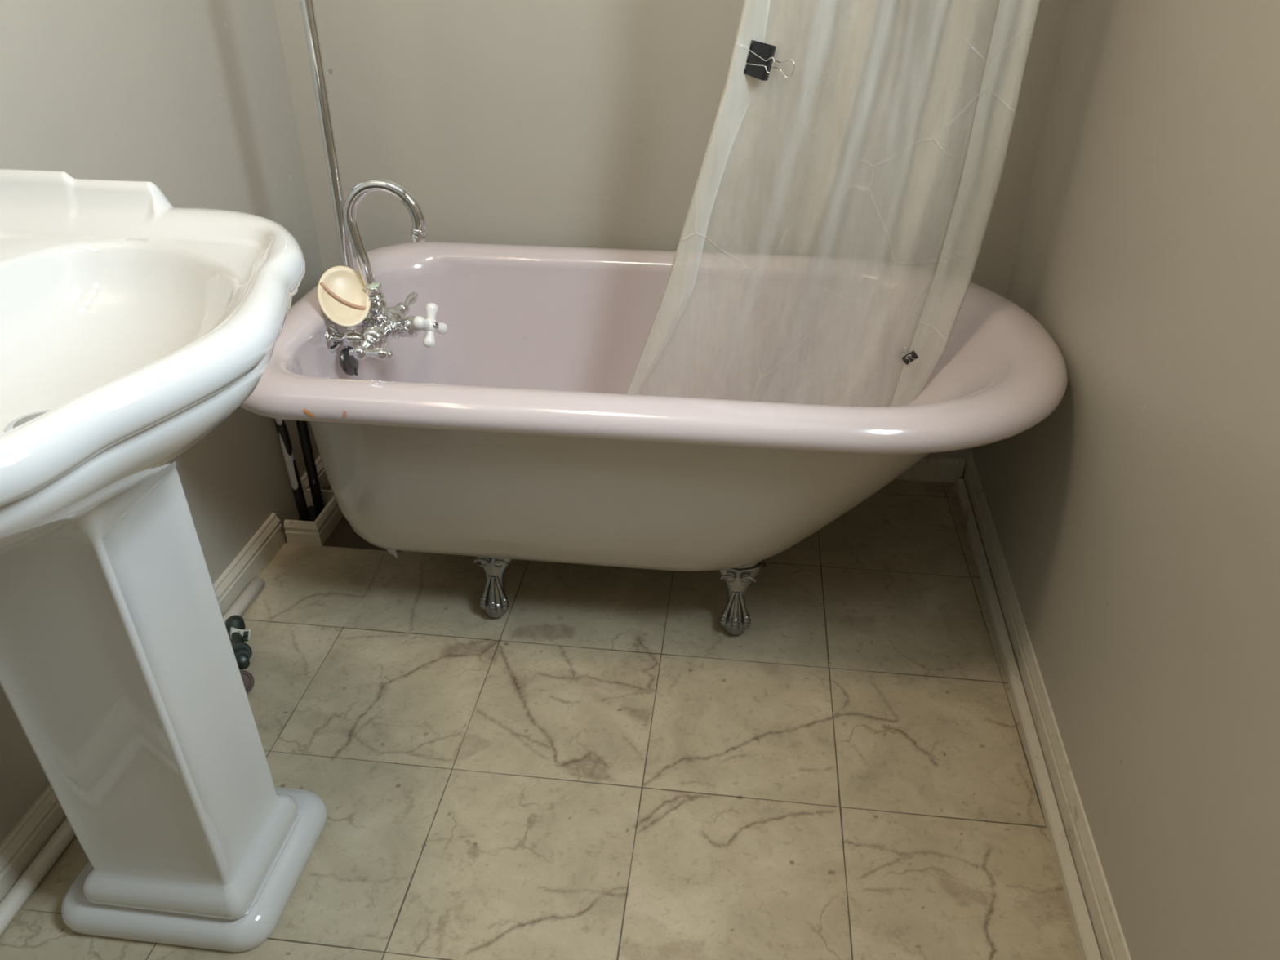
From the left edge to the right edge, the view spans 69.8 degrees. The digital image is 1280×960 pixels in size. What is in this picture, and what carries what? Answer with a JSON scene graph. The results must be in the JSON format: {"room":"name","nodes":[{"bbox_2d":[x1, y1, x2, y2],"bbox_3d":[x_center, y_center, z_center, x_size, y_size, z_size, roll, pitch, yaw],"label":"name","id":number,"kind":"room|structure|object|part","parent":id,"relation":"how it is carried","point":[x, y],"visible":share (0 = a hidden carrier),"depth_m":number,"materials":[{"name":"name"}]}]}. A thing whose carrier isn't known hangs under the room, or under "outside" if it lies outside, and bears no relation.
{"room":"bathroom","nodes":[
{"label":"bathroom","id":0,"kind":"room"},
{"bbox_2d":[0,0,324,843],"bbox_3d":[-0.960,-0.301,0.431,0.100,2.420,3.285,4,32,6],"label":"wall","id":1,"kind":"structure","parent":0,"point":[192,100],"depth_m":1.56,"materials":[{"name":"grey paint"}]},
{"bbox_2d":[0,512,285,902],"bbox_3d":[-0.931,0.795,0.851,0.014,0.074,2.650,4,32,6],"label":"baseboard","id":2,"kind":"structure","parent":1,"relation":"attached to","point":[20,846],"depth_m":1.34,"materials":[{"name":"white wood"}]},
{"bbox_2d":[300,455,329,506],"bbox_3d":[-0.741,-0.048,2.209,0.014,0.074,0.300,4,32,6],"label":"baseboard","id":3,"kind":"structure","parent":1,"relation":"attached to","point":[322,478],"depth_m":2.13,"materials":[{"name":"white wood"}]},
{"bbox_2d":[0,479,1082,959],"bbox_3d":[-0.151,0.763,0.976,1.580,0.001,3.120,4,32,6],"label":"floor","id":4,"kind":"structure","parent":0,"point":[595,767],"depth_m":1.48,"materials":[{"name":"tile"}]},
{"bbox_2d":[0,576,265,935],"bbox_3d":[-0.858,0.596,1.218,0.029,0.026,1.495,4,32,6],"label":"pipe","id":5,"kind":"object","parent":4,"relation":"on","point":[37,870],"visible":0.55,"depth_m":1.30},
{"bbox_2d":[0,168,327,952],"bbox_3d":[-0.600,0.197,1.037,0.537,0.896,0.717,4,32,6],"label":"pedestal sink","id":6,"kind":"object","parent":4,"relation":"on","point":[134,324],"visible":1,"depth_m":1.03,"materials":[{"name":"white ceramic"}]},
{"bbox_2d":[0,168,305,555],"bbox_3d":[-0.600,-0.084,0.863,0.537,0.236,0.717,4,32,6],"label":"basin","id":7,"kind":"object","parent":6,"relation":"in","point":[134,324],"depth_m":0.97,"materials":[{"name":"white ceramic"}]},
{"bbox_2d":[225,614,253,693],"bbox_3d":[-0.720,0.307,1.652,0.047,0.051,0.197,-12,34,-19],"label":"valve","id":8,"kind":"object","parent":4,"relation":"on","point":[235,624],"visible":0.73,"depth_m":1.64,"materials":[{"name":"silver metal"}]},
{"bbox_3d":[-0.690,0.350,1.589,0.040,0.035,0.035,4,32,6],"label":"round handle","id":9,"kind":"part","parent":8,"relation":"part of","materials":[{"name":"grey metal"}]},
{"bbox_2d":[284,488,343,546],"bbox_3d":[-0.717,0.080,2.020,0.083,0.056,0.138,4,32,6],"label":"surround","id":10,"kind":"object","parent":4,"relation":"on","point":[314,532],"visible":0.82,"depth_m":1.98,"materials":[{"name":"white wood"}]},
{"bbox_2d":[273,417,311,520],"bbox_3d":[-0.686,-0.081,1.845,0.181,0.491,0.058,20,37,29],"label":"supply pipe","id":11,"kind":"object","parent":10,"relation":"on","point":[281,425],"visible":0.29,"depth_m":1.94,"materials":[{"name":"black metal"}]},
{"bbox_2d":[295,420,324,515],"bbox_3d":[-0.661,-0.118,1.905,0.144,0.491,0.035,12,34,18],"label":"supply pipe","id":12,"kind":"object","parent":10,"relation":"on","point":[302,426],"visible":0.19,"depth_m":1.98,"materials":[{"name":"black metal"}]},
{"bbox_2d":[240,241,1067,635],"bbox_3d":[0.033,-0.059,1.773,1.370,0.557,0.773,4,32,6],"label":"bathtub","id":13,"kind":"object","parent":4,"relation":"on","point":[519,434],"visible":0.95,"depth_m":1.56,"materials":[{"name":"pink ceramic"}]},
{"bbox_2d":[324,177,447,375],"bbox_3d":[-0.463,-0.380,1.680,0.203,0.350,0.272,4,32,6],"label":"tub faucet","id":14,"kind":"object","parent":13,"relation":"attached to","point":[383,323],"visible":0.97,"depth_m":1.66,"materials":[{"name":"silver metal"}]},
{"bbox_2d":[299,0,364,325],"bbox_3d":[-0.530,-0.912,1.350,0.038,1.450,0.031,4,32,6],"label":"shower riser","id":15,"kind":"object","parent":14,"relation":"attached to","point":[308,8],"visible":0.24,"depth_m":1.54,"materials":[{"name":"silver metal"}]},
{"bbox_2d":[317,266,370,326],"bbox_3d":[-0.533,-0.331,1.652,0.082,0.091,0.082,4,32,6],"label":"soap dish","id":16,"kind":"object","parent":14,"relation":"on","point":[342,297],"visible":1,"depth_m":1.66,"materials":[{"name":"beige ceramic"}]},
{"bbox_3d":[-0.539,-0.220,1.702,0.019,0.050,0.052,4,32,6],"label":"overflow plate","id":17,"kind":"part","parent":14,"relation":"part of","materials":[{"name":"silver metal"}]},
{"bbox_3d":[-0.534,-0.207,1.710,0.014,0.024,0.008,4,32,6],"label":"trip lever","id":18,"kind":"part","parent":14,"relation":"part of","materials":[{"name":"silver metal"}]},
{"bbox_3d":[-0.479,-0.225,1.634,0.084,0.027,0.028,4,32,6],"label":"lever handle","id":19,"kind":"part","parent":14,"relation":"part of","materials":[{"name":"silver metal"}]},
{"bbox_3d":[-0.462,-0.347,1.813,0.028,0.029,0.084,4,32,6],"label":"lever handle","id":20,"kind":"part","parent":14,"relation":"part of","materials":[{"name":"silver metal"}]},
{"bbox_3d":[-0.388,-0.286,1.700,0.031,0.075,0.076,13,34,20],"label":"cross handle","id":21,"kind":"part","parent":14,"relation":"part of","materials":[{"name":"white ceramic"}]},
{"bbox_2d":[240,241,1067,454],"bbox_3d":[0.033,-0.129,1.730,1.370,0.394,0.772,4,32,6],"label":"basin","id":22,"kind":"object","parent":13,"relation":"in","point":[540,349],"depth_m":1.81,"materials":[{"name":"pink ceramic"}]},
{"bbox_2d":[273,0,1071,478],"bbox_3d":[0.096,-1.080,1.688,1.647,2.420,0.100,4,32,6],"label":"wall","id":23,"kind":"structure","parent":0,"point":[575,123],"depth_m":1.86,"materials":[{"name":"grey paint"}]},
{"bbox_2d":[895,456,964,482],"bbox_3d":[0.019,-0.069,2.259,1.509,0.060,0.013,4,32,6],"label":"baseboard","id":24,"kind":"structure","parent":23,"relation":"attached to","point":[927,468],"depth_m":2.19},
{"bbox_2d":[971,0,1279,959],"bbox_3d":[0.607,-0.201,0.275,0.100,2.420,3.089,5,32,7],"label":"wall","id":25,"kind":"structure","parent":0,"point":[1136,523],"depth_m":1.14,"materials":[{"name":"grey paint"}]},
{"bbox_2d":[954,478,1102,959],"bbox_3d":[0.535,0.803,0.895,0.018,0.019,3.063,5,32,7],"label":"trim","id":26,"kind":"structure","parent":25,"relation":"attached to","point":[1083,929],"depth_m":1.47,"materials":[{"name":"white wood"}]},
{"bbox_2d":[962,453,1131,959],"bbox_3d":[0.551,0.773,0.888,0.008,0.078,3.086,5,32,7],"label":"baseboard","id":27,"kind":"structure","parent":25,"relation":"attached to","point":[1108,934],"depth_m":1.43,"materials":[{"name":"white wood"}]},
{"bbox_3d":[-0.015,-1.514,0.918,1.510,0.018,0.018,4,32,6],"label":"rail","id":28,"kind":"object","parent":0,"visible":0},
{"bbox_2d":[626,0,1040,406],"bbox_3d":[0.278,-0.775,1.341,0.658,1.670,0.115,4,32,6],"label":"shower curtain","id":29,"kind":"object","parent":28,"relation":"hanging from","point":[1015,21],"visible":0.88,"depth_m":1.48,"materials":[{"name":"white plastic"}]},
{"bbox_2d":[743,40,794,80],"bbox_3d":[0.198,-0.646,1.416,0.080,0.056,0.028,21,38,30],"label":"binder clip","id":30,"kind":"object","parent":29,"relation":"attached to","point":[760,58],"visible":1,"depth_m":1.42,"materials":[{"name":"black metal"}]},
{"bbox_3d":[0.186,-0.645,1.415,0.006,0.029,0.054,-26,40,-35],"label":"wire handle","id":31,"kind":"part","parent":30,"relation":"part of","materials":[{"name":"silver metal"}]},
{"bbox_3d":[0.204,-0.646,1.424,0.077,0.036,0.009,15,35,23],"label":"wire handle","id":32,"kind":"part","parent":30,"relation":"part of","materials":[{"name":"silver metal"}]},
{"bbox_2d":[900,346,918,364],"bbox_3d":[0.479,-0.219,1.628,0.034,0.035,0.017,4,32,6],"label":"binder clip","id":33,"kind":"object","parent":29,"relation":"attached to","point":[908,358],"visible":1,"depth_m":1.63,"materials":[{"name":"black metal"}]}
]}

